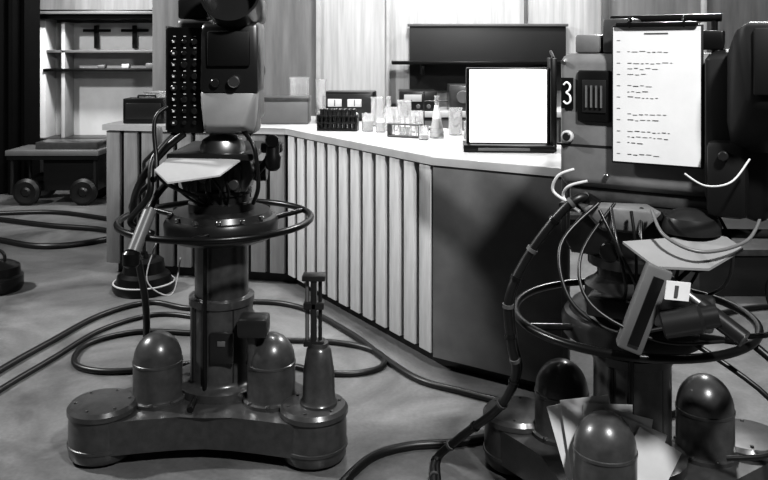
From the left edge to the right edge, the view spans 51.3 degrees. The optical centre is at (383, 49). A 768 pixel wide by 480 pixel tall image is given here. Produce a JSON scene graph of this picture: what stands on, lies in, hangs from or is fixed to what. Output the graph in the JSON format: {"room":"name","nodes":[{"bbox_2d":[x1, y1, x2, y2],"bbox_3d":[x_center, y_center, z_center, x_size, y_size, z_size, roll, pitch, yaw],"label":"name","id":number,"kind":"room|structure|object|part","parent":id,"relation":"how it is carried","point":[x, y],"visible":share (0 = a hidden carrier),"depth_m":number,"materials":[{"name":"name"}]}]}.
{"room":"studio","nodes":[
{"label":"studio","id":0,"kind":"room"},
{"bbox_2d":[40,0,151,22],"bbox_3d":[-4.400,-0.500,9.025,5.000,4.000,0.150,0,0,0],"label":"wall","id":1,"kind":"structure","parent":0,"point":[44,4],"depth_m":8.95,"materials":[{"name":"white paint"}]},
{"bbox_2d":[152,0,167,90],"bbox_3d":[-2.125,-0.500,8.275,0.150,4.000,1.350,0,0,0],"label":"wall","id":2,"kind":"structure","parent":0,"point":[159,7],"depth_m":7.60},
{"bbox_2d":[168,0,315,115],"bbox_3d":[-1.335,-0.500,7.675,1.430,4.000,0.150,0,0,0],"label":"wall","id":3,"kind":"structure","parent":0,"point":[289,25],"depth_m":7.60,"materials":[{"name":"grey wood"}]},
{"bbox_2d":[316,0,319,78],"bbox_3d":[-0.620,-0.500,7.560,0.040,4.000,0.080,0,0,0],"label":"trim","id":4,"kind":"structure","parent":3,"relation":"attached to","point":[317,1],"depth_m":7.52,"materials":[{"name":"grey paint"}]},
{"bbox_2d":[0,190,767,479],"bbox_3d":[0.000,1.550,4.000,14.000,0.100,12.000,0,0,0],"label":"floor","id":5,"kind":"structure","parent":0,"point":[62,288],"depth_m":3.65,"materials":[{"name":"grey concrete"}]},
{"bbox_2d":[0,249,23,295],"bbox_3d":[-2.420,1.370,5.000,0.310,0.260,0.310,0,0,0],"label":"weight","id":6,"kind":"object","parent":5,"relation":"on","point":[11,274],"visible":1,"depth_m":4.94,"materials":[{"name":"black metal"}]},
{"bbox_3d":[-2.420,1.300,5.000,0.120,0.120,0.020,0,0,0],"label":"handle","id":7,"kind":"part","parent":6,"relation":"part of","materials":[{"name":"grey ceramic"}]},
{"bbox_2d":[0,0,39,193],"bbox_3d":[-4.750,-0.455,8.300,2.300,3.890,0.158,0,0,0],"label":"drape","id":8,"kind":"object","parent":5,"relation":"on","point":[19,19],"visible":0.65,"depth_m":8.30,"materials":[{"name":"black fabric"}]},
{"bbox_2d":[0,217,106,248],"bbox_3d":[-2.931,1.478,6.487,1.656,0.044,0.672,0,0,21],"label":"cable","id":9,"kind":"object","parent":5,"relation":"on","point":[2,219],"visible":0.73,"depth_m":6.20,"materials":[{"name":"rubber"}]},
{"bbox_2d":[0,210,106,220],"bbox_3d":[-2.958,1.480,7.115,2.076,0.040,0.376,0,0,14],"label":"cable","id":10,"kind":"object","parent":5,"relation":"on","point":[17,212],"visible":0.58,"depth_m":7.25,"materials":[{"name":"rubber"}]},
{"bbox_2d":[5,139,106,205],"bbox_3d":[-3.200,1.200,7.940,0.900,0.599,0.520,0,0,0],"label":"trolley","id":11,"kind":"object","parent":5,"relation":"on","point":[79,166],"visible":0.91,"depth_m":7.75,"materials":[{"name":"grey paint"}]},
{"bbox_3d":[-3.600,1.225,7.750,0.036,0.350,0.035,0,0,0],"label":"leg","id":12,"kind":"part","parent":11,"relation":"part of","materials":[{"name":"grey ceramic"}]},
{"bbox_3d":[-3.600,1.225,8.150,0.036,0.350,0.035,0,0,0],"label":"leg","id":13,"kind":"part","parent":11,"relation":"part of","materials":[{"name":"black metal"}]},
{"bbox_3d":[-3.200,1.040,7.950,0.880,0.040,0.480,0,0,0],"label":"rail","id":14,"kind":"part","parent":11,"relation":"part of","materials":[{"name":"grey metal"}]},
{"bbox_3d":[-2.800,1.225,7.750,0.036,0.350,0.035,0,0,0],"label":"leg","id":15,"kind":"part","parent":11,"relation":"part of","materials":[{"name":"grey ceramic"}]},
{"bbox_2d":[0,312,189,392],"bbox_3d":[-1.445,1.487,3.868,1.460,0.026,0.822,0,0,-39],"label":"cable","id":16,"kind":"object","parent":5,"relation":"on","point":[74,344],"visible":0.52,"depth_m":4.07,"materials":[{"name":"rubber"}]},
{"bbox_2d":[40,10,151,172],"bbox_3d":[-3.010,0.535,8.680,1.640,1.930,0.440,0,0,0],"label":"shelving unit","id":17,"kind":"object","parent":5,"relation":"on","point":[87,70],"visible":0.49,"depth_m":8.85,"materials":[{"name":"white paint"}]},
{"bbox_3d":[-3.700,0.585,8.730,0.140,1.830,0.300,0,0,0],"label":"post","id":18,"kind":"part","parent":17,"relation":"part of","materials":[{"name":"white paint"}]},
{"bbox_3d":[-3.450,0.400,8.730,0.040,1.400,0.260,0,0,0],"label":"post","id":19,"kind":"part","parent":17,"relation":"part of","materials":[{"name":"grey paint"}]},
{"bbox_3d":[-3.170,-0.145,8.825,0.040,0.250,0.050,0,0,0],"label":"bracket stem","id":20,"kind":"part","parent":17,"relation":"part of","materials":[{"name":"black metal"}]},
{"bbox_3d":[-2.950,0.215,8.710,1.400,0.030,0.300,0,0,0],"label":"shelf","id":21,"kind":"part","parent":17,"relation":"part of","materials":[{"name":"black ceramic"}]},
{"bbox_3d":[-2.950,0.015,8.730,1.400,0.030,0.260,0,0,0],"label":"shelf","id":22,"kind":"part","parent":17,"relation":"part of","materials":[{"name":"grey paint"}]},
{"bbox_3d":[-2.960,0.375,8.875,1.420,1.350,0.050,0,0,0],"label":"panel","id":23,"kind":"part","parent":17,"relation":"part of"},
{"bbox_2d":[122,64,130,67],"bbox_3d":[-2.800,0.174,8.690,0.080,0.049,0.080,0,0,0],"label":"jar","id":24,"kind":"object","parent":17,"relation":"on","point":[123,65],"depth_m":8.65,"materials":[{"name":"grey paint"}]},
{"bbox_3d":[-2.750,-0.145,8.825,0.040,0.250,0.050,0,0,0],"label":"bracket stem","id":25,"kind":"part","parent":17,"relation":"part of","materials":[{"name":"black metal"}]},
{"bbox_2d":[146,63,151,67],"bbox_3d":[-2.540,0.170,8.690,0.080,0.059,0.080,0,0,0],"label":"jar","id":26,"kind":"object","parent":17,"relation":"on","point":[148,65],"depth_m":8.65,"materials":[{"name":"grey paint"}]},
{"bbox_2d":[112,126,174,298],"bbox_3d":[-1.500,0.988,5.000,0.380,1.025,0.380,0,0,0],"label":"microphone stand","id":27,"kind":"object","parent":5,"relation":"on","point":[126,284],"visible":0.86,"depth_m":4.90,"materials":[{"name":"black metal"}]},
{"bbox_3d":[-1.500,1.445,5.000,0.378,0.012,0.378,0,0,0],"label":"trim","id":28,"kind":"part","parent":27,"relation":"part of","materials":[{"name":"grey paint"}]},
{"bbox_2d":[66,0,347,469],"bbox_3d":[-0.651,0.595,3.325,1.033,1.812,1.110,0,0,0],"label":"television camera","id":29,"kind":"object","parent":5,"relation":"on","point":[238,391],"visible":1,"depth_m":2.96,"materials":[{"name":"grey paint"}]},
{"bbox_3d":[-0.846,0.598,2.962,0.031,0.260,0.354,0,0,13],"label":"focus handle","id":30,"kind":"part","parent":29,"relation":"part of","materials":[{"name":"grey ceramic"}]},
{"bbox_3d":[-0.780,0.012,2.972,0.024,0.023,0.016,0,0,0],"label":"panel knob","id":31,"kind":"part","parent":29,"relation":"part of","materials":[{"name":"silver metal"}]},
{"bbox_3d":[-0.780,0.270,2.972,0.024,0.023,0.016,0,0,0],"label":"panel knob","id":32,"kind":"part","parent":29,"relation":"part of","materials":[{"name":"grey ceramic"}]},
{"bbox_3d":[-0.780,0.141,2.972,0.024,0.023,0.016,0,0,0],"label":"panel knob","id":33,"kind":"part","parent":29,"relation":"part of","materials":[{"name":"grey ceramic"}]},
{"bbox_3d":[-0.742,0.055,2.972,0.024,0.023,0.016,0,0,0],"label":"panel knob","id":34,"kind":"part","parent":29,"relation":"part of","materials":[{"name":"black plastic"}]},
{"bbox_3d":[-0.742,0.184,2.972,0.024,0.023,0.016,0,0,0],"label":"panel knob","id":35,"kind":"part","parent":29,"relation":"part of","materials":[{"name":"black plastic"}]},
{"bbox_3d":[-0.743,0.113,3.030,0.135,0.395,0.100,0,0,0],"label":"control panel","id":36,"kind":"part","parent":29,"relation":"part of","materials":[{"name":"black metal"}]},
{"bbox_3d":[-0.705,1.305,2.945,0.023,0.034,0.073,0,0,0],"label":"pedal lever","id":37,"kind":"part","parent":29,"relation":"part of","materials":[{"name":"black metal"}]},
{"bbox_3d":[-0.704,-0.031,2.972,0.024,0.023,0.016,0,0,0],"label":"panel knob","id":38,"kind":"part","parent":29,"relation":"part of","materials":[{"name":"black plastic"}]},
{"bbox_3d":[-0.704,0.098,2.972,0.024,0.023,0.016,0,0,0],"label":"panel knob","id":39,"kind":"part","parent":29,"relation":"part of","materials":[{"name":"black plastic"}]},
{"bbox_3d":[-0.704,0.227,2.972,0.024,0.023,0.016,0,0,0],"label":"panel knob","id":40,"kind":"part","parent":29,"relation":"part of","materials":[{"name":"black plastic"}]},
{"bbox_2d":[154,158,239,183],"bbox_3d":[-0.670,0.433,2.895,0.290,0.076,0.170,0,0,0],"label":"shelf","id":41,"kind":"object","parent":29,"relation":"attached to","point":[173,170],"depth_m":2.88,"materials":[{"name":"grey paint"}]},
{"bbox_3d":[-0.645,0.398,3.180,0.320,0.025,0.440,0,0,0],"label":"mount plate","id":42,"kind":"part","parent":29,"relation":"part of","materials":[{"name":"grey metal"}]},
{"bbox_3d":[-0.620,1.140,3.057,0.090,0.120,0.017,0,0,0],"label":"column plate","id":43,"kind":"part","parent":29,"relation":"part of","materials":[{"name":"grey metal"}]},
{"bbox_2d":[201,0,262,28],"bbox_3d":[-0.555,-0.184,2.954,0.220,0.220,0.140,0,-20,0],"label":"hood","id":44,"kind":"object","parent":29,"relation":"attached to","point":[224,14],"depth_m":2.94,"materials":[{"name":"black metal"}]},
{"bbox_3d":[-0.545,0.115,2.910,0.044,0.044,0.030,0,0,0],"label":"focus knob","id":45,"kind":"part","parent":29,"relation":"part of","materials":[{"name":"metal"}]},
{"bbox_3d":[-0.495,1.125,3.010,0.040,0.150,0.039,0,0,0],"label":"valve arm","id":46,"kind":"part","parent":29,"relation":"part of","materials":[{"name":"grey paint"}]},
{"bbox_3d":[-0.447,0.434,3.048,0.058,0.154,0.278,0,0,-25],"label":"pan handle","id":47,"kind":"part","parent":29,"relation":"part of","materials":[{"name":"black ceramic"}]},
{"bbox_3d":[-0.490,0.480,3.180,0.050,0.080,0.080,0,0,0],"label":"tilt drag knob","id":48,"kind":"part","parent":29,"relation":"part of","materials":[{"name":"black plastic"}]},
{"bbox_2d":[257,0,265,23],"bbox_3d":[-0.555,-0.150,3.080,0.180,0.100,0.200,0,0,0],"label":"hood","id":49,"kind":"object","parent":29,"relation":"attached to","point":[261,19],"depth_m":3.09,"materials":[{"name":"grey metal"}]},
{"bbox_3d":[-0.283,0.955,2.945,0.014,0.250,0.014,0,0,0],"label":"post rod","id":50,"kind":"part","parent":29,"relation":"part of","materials":[{"name":"grey paint"}]},
{"bbox_2d":[300,339,336,410],"bbox_3d":[-0.240,1.192,2.945,0.136,0.235,0.136,0,0,0],"label":"socket","id":51,"kind":"object","parent":29,"relation":"attached to","point":[318,394],"depth_m":2.90,"materials":[{"name":"grey paint"}]},
{"bbox_3d":[-0.235,0.960,2.945,0.014,0.260,0.014,0,0,0],"label":"post rod","id":52,"kind":"part","parent":29,"relation":"part of","materials":[{"name":"black metal"}]},
{"bbox_2d":[71,328,386,376],"bbox_3d":[-0.754,1.486,3.984,1.542,0.028,0.650,0,0,0],"label":"cable","id":53,"kind":"object","parent":5,"relation":"on","point":[94,370],"visible":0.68,"depth_m":3.86,"materials":[{"name":"rubber"}]},
{"bbox_2d":[0,299,496,401],"bbox_3d":[-0.561,1.485,3.914,2.587,0.030,1.641,0,0,0],"label":"cable","id":54,"kind":"object","parent":5,"relation":"on","point":[421,380],"visible":0.67,"depth_m":4.06,"materials":[{"name":"rubber"}]},
{"bbox_2d":[102,116,569,388],"bbox_3d":[-0.280,1.000,5.114,3.828,1.000,1.564,0,0,38],"label":"counter","id":55,"kind":"object","parent":5,"relation":"on","point":[422,242],"depth_m":3.94,"materials":[{"name":"grey wood"}]},
{"bbox_2d":[123,95,165,123],"bbox_3d":[-1.630,0.403,5.501,0.280,0.192,0.178,0,0,0],"label":"instrument case","id":56,"kind":"object","parent":55,"relation":"on","point":[141,109],"visible":0.91,"depth_m":5.42,"materials":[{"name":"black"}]},
{"bbox_3d":[-1.630,0.414,5.416,0.240,0.110,0.008,0,0,0],"label":"panel","id":57,"kind":"part","parent":56,"relation":"part of","materials":[{"name":"grey ceramic"}]},
{"bbox_3d":[-1.630,0.314,5.500,0.120,0.014,0.014,0,0,0],"label":"handle","id":58,"kind":"part","parent":56,"relation":"part of","materials":[{"name":"grey ceramic"}]},
{"bbox_2d":[143,91,165,96],"bbox_3d":[-1.620,0.399,5.750,0.224,0.200,0.224,0,0,0],"label":"glass jar","id":59,"kind":"object","parent":56,"relation":"on","point":[158,93],"visible":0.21,"depth_m":5.66,"materials":[{"name":"glass"}]},
{"bbox_2d":[261,96,310,123],"bbox_3d":[-0.670,0.409,5.490,0.324,0.180,0.224,0,0,0],"label":"equipment box","id":60,"kind":"object","parent":55,"relation":"on","point":[277,109],"visible":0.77,"depth_m":5.38,"materials":[{"name":"grey paint"}]},
{"bbox_3d":[-0.670,0.334,5.490,0.324,0.030,0.224,0,0,0],"label":"lid","id":61,"kind":"part","parent":60,"relation":"part of","materials":[{"name":"grey paint"}]},
{"bbox_2d":[289,77,309,95],"bbox_3d":[-0.620,0.349,5.850,0.157,0.300,0.157,0,0,0],"label":"jar","id":62,"kind":"object","parent":60,"relation":"on","point":[299,86],"visible":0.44,"depth_m":5.79,"materials":[{"name":"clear glass"}]},
{"bbox_2d":[315,79,326,122],"bbox_3d":[-0.430,0.349,5.450,0.078,0.300,0.078,0,0,0],"label":"cylinder","id":63,"kind":"object","parent":55,"relation":"on","point":[320,83],"visible":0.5,"depth_m":5.42,"materials":[{"name":"clear glass"}]},
{"bbox_2d":[102,116,561,176],"bbox_3d":[-0.280,0.519,5.114,3.829,0.038,1.563,0,0,38],"label":"countertop","id":64,"kind":"structure","parent":55,"relation":"on","point":[448,151],"depth_m":4.10,"materials":[{"name":"laminate"}]},
{"bbox_2d":[317,108,358,130],"bbox_3d":[-0.285,0.431,4.960,0.252,0.135,0.080,0,0,8],"label":"test tube rack","id":65,"kind":"object","parent":55,"relation":"on","point":[346,118],"visible":1,"depth_m":4.93,"materials":[{"name":"black plastic"}]},
{"bbox_2d":[326,90,375,120],"bbox_3d":[-0.246,0.397,5.713,0.360,0.205,0.253,0,0,6],"label":"meter","id":66,"kind":"object","parent":55,"relation":"on","point":[360,100],"visible":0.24,"depth_m":5.61,"materials":[{"name":"black metal"}]},
{"bbox_2d":[361,113,373,131],"bbox_3d":[-0.100,0.444,4.900,0.078,0.110,0.078,0,0,0],"label":"beaker","id":67,"kind":"object","parent":55,"relation":"on","point":[367,118],"visible":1,"depth_m":4.87,"materials":[{"name":"clear glass"}]},
{"bbox_2d":[370,97,384,126],"bbox_3d":[-0.040,0.404,5.250,0.101,0.190,0.101,0,0,0],"label":"cylinder","id":68,"kind":"object","parent":55,"relation":"on","point":[377,103],"visible":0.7,"depth_m":5.21,"materials":[{"name":"clear glass"}]},
{"bbox_2d":[375,117,385,132],"bbox_3d":[-0.020,0.454,4.850,0.067,0.090,0.067,0,0,0],"label":"beaker","id":69,"kind":"object","parent":55,"relation":"on","point":[380,121],"visible":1,"depth_m":4.83,"materials":[{"name":"clear glass"}]},
{"bbox_2d":[383,96,391,116],"bbox_3d":[0.030,0.399,5.150,0.100,0.200,0.100,0,0,0],"label":"flask","id":70,"kind":"object","parent":55,"relation":"on","point":[388,98],"visible":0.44,"depth_m":5.14,"materials":[{"name":"clear glass"}]},
{"bbox_2d":[385,108,398,130],"bbox_3d":[0.050,0.429,4.950,0.090,0.140,0.090,0,0,0],"label":"beaker","id":71,"kind":"object","parent":55,"relation":"on","point":[390,112],"visible":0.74,"depth_m":4.92,"materials":[{"name":"clear glass"}]},
{"bbox_2d":[397,100,411,116],"bbox_3d":[0.130,0.409,5.100,0.101,0.180,0.101,0,0,0],"label":"beaker","id":72,"kind":"object","parent":55,"relation":"on","point":[404,106],"visible":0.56,"depth_m":5.06,"materials":[{"name":"clear glass"}]},
{"bbox_2d":[387,116,422,137],"bbox_3d":[0.120,0.439,4.580,0.200,0.120,0.060,0,0,25],"label":"rack","id":73,"kind":"object","parent":55,"relation":"on","point":[390,126],"visible":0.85,"depth_m":4.58,"materials":[{"name":"grey paint"}]},
{"bbox_2d":[400,117,409,134],"bbox_3d":[0.130,0.449,4.720,0.078,0.100,0.078,0,0,0],"label":"beaker","id":74,"kind":"object","parent":55,"relation":"on","point":[401,118],"visible":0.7,"depth_m":4.69,"materials":[{"name":"clear glass"}]},
{"bbox_2d":[410,110,423,132],"bbox_3d":[0.200,0.434,4.850,0.090,0.130,0.090,0,0,0],"label":"beaker","id":75,"kind":"object","parent":55,"relation":"on","point":[419,114],"visible":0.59,"depth_m":4.82,"materials":[{"name":"clear glass"}]},
{"bbox_2d":[418,126,428,139],"bbox_3d":[0.220,0.462,4.450,0.063,0.075,0.063,0,0,0],"label":"beaker","id":76,"kind":"object","parent":55,"relation":"on","point":[423,130],"visible":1,"depth_m":4.43,"materials":[{"name":"clear glass"}]},
{"bbox_2d":[423,91,447,129],"bbox_3d":[0.295,0.379,4.999,0.210,0.240,0.082,0,0,0],"label":"stand","id":77,"kind":"object","parent":55,"relation":"on","point":[424,100],"visible":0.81,"depth_m":5.00,"materials":[{"name":"grey metal"}]},
{"bbox_3d":[0.250,0.374,5.000,0.008,0.230,0.008,0,0,0],"label":"rod","id":78,"kind":"part","parent":77,"relation":"part of","materials":[{"name":"grey metal"}]},
{"bbox_2d":[429,95,443,137],"bbox_3d":[0.300,0.379,4.550,0.084,0.240,0.084,0,0,0],"label":"flask","id":79,"kind":"object","parent":55,"relation":"on","point":[436,130],"visible":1,"depth_m":4.53,"materials":[{"name":"clear glass"}]},
{"bbox_2d":[448,107,462,135],"bbox_3d":[0.420,0.419,4.700,0.090,0.160,0.090,0,0,0],"label":"beaker","id":80,"kind":"object","parent":55,"relation":"on","point":[455,113],"visible":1,"depth_m":4.67,"materials":[{"name":"clear glass"}]},
{"bbox_2d":[464,121,465,138],"bbox_3d":[0.480,0.449,4.500,0.067,0.100,0.067,0,0,0],"label":"beaker","id":81,"kind":"object","parent":55,"relation":"on","point":[464,121],"visible":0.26,"depth_m":4.48,"materials":[{"name":"clear glass"}]},
{"bbox_3d":[0.510,0.988,3.575,0.660,0.900,0.030,0,0,34],"label":"panel","id":82,"kind":"part","parent":55,"relation":"part of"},
{"bbox_2d":[463,50,556,152],"bbox_3d":[0.623,0.250,3.983,0.455,0.498,0.193,0,0,4],"label":"monitor","id":83,"kind":"object","parent":55,"relation":"on","point":[510,110],"visible":1,"depth_m":3.95,"materials":[{"name":"white plastic"}]},
{"bbox_2d":[469,70,546,142],"bbox_3d":[0.614,0.278,3.960,0.380,0.362,0.011,0,0,4],"label":"diffuser","id":84,"kind":"object","parent":83,"relation":"attached to","point":[506,106],"depth_m":3.95,"materials":[{"name":"white plastic"}]},
{"bbox_3d":[0.836,0.269,3.985,0.030,0.460,0.140,0,0,4],"label":"post","id":85,"kind":"part","parent":83,"relation":"part of","materials":[{"name":"black metal"}]},
{"bbox_3d":[0.852,0.988,3.792,0.030,0.900,0.838,0,0,12],"label":"return panel","id":86,"kind":"part","parent":55,"relation":"part of","materials":[{"name":"grey"}]},
{"bbox_2d":[385,107,582,224],"bbox_3d":[1.250,1.010,7.050,2.700,0.980,0.600,0,0,0],"label":"bench","id":87,"kind":"object","parent":5,"relation":"on","point":[444,111],"visible":0.02,"depth_m":6.77,"materials":[{"name":"grey paint"}]},
{"bbox_2d":[399,89,436,110],"bbox_3d":[0.290,0.434,6.960,0.320,0.170,0.380,0,0,0],"label":"meter","id":88,"kind":"object","parent":87,"relation":"on","point":[416,95],"visible":0.65,"depth_m":6.80,"materials":[{"name":"black metal"}]},
{"bbox_3d":[0.200,1.000,6.780,0.480,0.800,0.020,0,0,0],"label":"door","id":89,"kind":"part","parent":87,"relation":"part of","materials":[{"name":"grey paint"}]},
{"bbox_3d":[0.720,1.000,6.780,0.480,0.800,0.020,0,0,0],"label":"door","id":90,"kind":"part","parent":87,"relation":"part of","materials":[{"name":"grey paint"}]},
{"bbox_2d":[447,84,465,110],"bbox_3d":[0.700,0.409,6.960,0.280,0.220,0.380,0,0,0],"label":"oscilloscope","id":91,"kind":"object","parent":87,"relation":"on","point":[456,93],"visible":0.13,"depth_m":6.80,"materials":[{"name":"grey paint"}]},
{"bbox_3d":[1.240,1.000,6.780,0.480,0.800,0.020,0,0,0],"label":"door","id":92,"kind":"part","parent":87,"relation":"part of","materials":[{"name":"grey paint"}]},
{"bbox_3d":[1.760,1.000,6.780,0.480,0.800,0.020,0,0,0],"label":"door","id":93,"kind":"part","parent":87,"relation":"part of","materials":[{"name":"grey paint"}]},
{"bbox_2d":[339,409,674,479],"bbox_3d":[0.478,1.484,3.044,1.708,0.032,0.295,0,0,-26],"label":"cable","id":94,"kind":"object","parent":5,"relation":"on","point":[382,452],"visible":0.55,"depth_m":2.98,"materials":[{"name":"rubber"}]},
{"bbox_2d":[429,13,767,479],"bbox_3d":[0.756,0.696,2.640,1.197,1.608,1.128,0,0,0],"label":"television camera","id":95,"kind":"object","parent":5,"relation":"on","point":[664,138],"visible":1,"depth_m":2.44,"materials":[{"name":"grey paint"}]},
{"bbox_3d":[0.596,0.140,2.600,0.040,0.100,0.006,0,0,32],"label":"number plate","id":96,"kind":"part","parent":95,"relation":"part of","materials":[{"name":"black plastic"}]},
{"bbox_2d":[577,70,611,122],"bbox_3d":[0.673,0.147,2.554,0.112,0.165,0.022,0,0,32],"label":"vent","id":97,"kind":"object","parent":95,"relation":"attached to","point":[594,87],"depth_m":2.54,"materials":[{"name":"black metal"}]},
{"bbox_3d":[0.675,0.600,2.383,0.060,0.060,0.040,0,0,32],"label":"drag knob","id":98,"kind":"part","parent":95,"relation":"part of","materials":[{"name":"black plastic"}]},
{"bbox_3d":[0.826,0.502,2.620,0.400,0.025,0.360,0,0,32],"label":"mount plate","id":99,"kind":"part","parent":95,"relation":"part of","materials":[{"name":"grey metal"}]},
{"bbox_3d":[0.896,-0.100,2.558,0.340,0.026,0.025,0,0,32],"label":"handle","id":100,"kind":"part","parent":95,"relation":"part of","materials":[{"name":"metal"}]},
{"bbox_2d":[623,234,742,270],"bbox_3d":[0.848,0.569,2.246,0.312,0.067,0.139,0,0,-6],"label":"shelf","id":101,"kind":"object","parent":95,"relation":"attached to","point":[700,252],"depth_m":2.24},
{"bbox_3d":[0.827,0.730,2.161,0.152,0.076,0.076,-16,-4,14],"label":"zoom motor","id":102,"kind":"part","parent":95,"relation":"part of","materials":[{"name":"grey ceramic"}]},
{"bbox_3d":[0.868,-0.030,2.493,0.360,0.060,0.040,0,0,32],"label":"rail","id":103,"kind":"part","parent":95,"relation":"part of","materials":[{"name":"black ceramic"}]},
{"bbox_3d":[1.024,-0.040,2.478,0.020,0.120,0.020,0,0,32],"label":"handle post","id":104,"kind":"part","parent":95,"relation":"part of","materials":[{"name":"black metal"}]},
{"bbox_3d":[0.961,0.300,2.264,0.028,0.028,0.020,0,0,32],"label":"viewfinder knob","id":105,"kind":"part","parent":95,"relation":"part of","materials":[{"name":"black plastic"}]},
{"bbox_2d":[727,21,767,152],"bbox_3d":[1.054,0.107,2.196,0.186,0.368,0.187,0,0,12],"label":"hood","id":106,"kind":"object","parent":95,"relation":"attached to","point":[747,54],"depth_m":2.16,"materials":[{"name":"black metal"}]},
{"bbox_2d":[671,220,767,295],"bbox_3d":[2.550,1.355,5.275,1.300,0.290,0.850,0,0,0],"label":"stage riser","id":107,"kind":"object","parent":5,"relation":"on","point":[749,277],"visible":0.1,"depth_m":4.87,"materials":[{"name":"grey paint"}]},
{"bbox_2d":[721,304,767,314],"bbox_3d":[1.893,1.484,4.374,1.514,0.032,0.256,0,0,-30],"label":"cable","id":108,"kind":"object","parent":5,"relation":"on","point":[757,306],"visible":0.23,"depth_m":4.59,"materials":[{"name":"rubber"}]},
{"bbox_2d":[320,0,600,106],"bbox_3d":[0.715,-0.500,7.650,2.670,4.000,0.200,0,0,0],"label":"wall","id":109,"kind":"structure","parent":0,"point":[352,32],"depth_m":7.55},
{"bbox_2d":[386,0,388,95],"bbox_3d":[0.035,-0.500,7.530,0.030,4.000,0.060,0,0,0],"label":"trim","id":110,"kind":"structure","parent":109,"relation":"attached to","point":[387,1],"depth_m":7.50,"materials":[{"name":"grey paint"}]},
{"bbox_2d":[391,61,560,73],"bbox_3d":[0.885,0.160,7.320,1.630,0.120,0.340,0,0,0],"label":"wall shelf","id":111,"kind":"object","parent":109,"relation":"attached to","point":[541,64],"visible":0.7,"depth_m":7.15,"materials":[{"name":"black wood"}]},
{"bbox_2d":[524,0,527,23],"bbox_3d":[1.335,-0.500,7.540,0.030,4.000,0.040,0,0,0],"label":"trim","id":112,"kind":"structure","parent":109,"relation":"attached to","point":[525,1],"depth_m":7.52,"materials":[{"name":"grey paint"}]},
{"bbox_2d":[601,0,767,52],"bbox_3d":[4.475,-0.500,7.600,4.850,4.000,0.300,0,0,0],"label":"wall","id":113,"kind":"structure","parent":0,"point":[735,13],"depth_m":7.45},
{"bbox_2d":[407,24,567,90],"bbox_3d":[0.970,0.068,7.487,1.500,0.625,0.065,0,0,0],"label":"blackboard","id":114,"kind":"object","parent":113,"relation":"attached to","point":[428,42],"visible":0.77,"depth_m":7.47,"materials":[{"name":"grey paint"}]},
{"bbox_3d":[0.970,-0.233,7.487,1.500,0.025,0.065,0,0,0],"label":"frame","id":115,"kind":"part","parent":114,"relation":"part of","materials":[{"name":"grey paint"}]},
{"bbox_2d":[602,0,608,34],"bbox_3d":[2.055,-0.500,7.435,0.050,4.000,0.070,0,0,0],"label":"trim","id":116,"kind":"structure","parent":113,"relation":"attached to","point":[605,3],"depth_m":7.40,"materials":[{"name":"grey paint"}]},
{"bbox_2d":[701,0,706,52],"bbox_3d":[2.970,-0.500,7.430,0.040,4.000,0.060,0,0,0],"label":"trim","id":117,"kind":"structure","parent":113,"relation":"attached to","point":[703,2],"depth_m":7.40,"materials":[{"name":"grey paint"}]}
]}

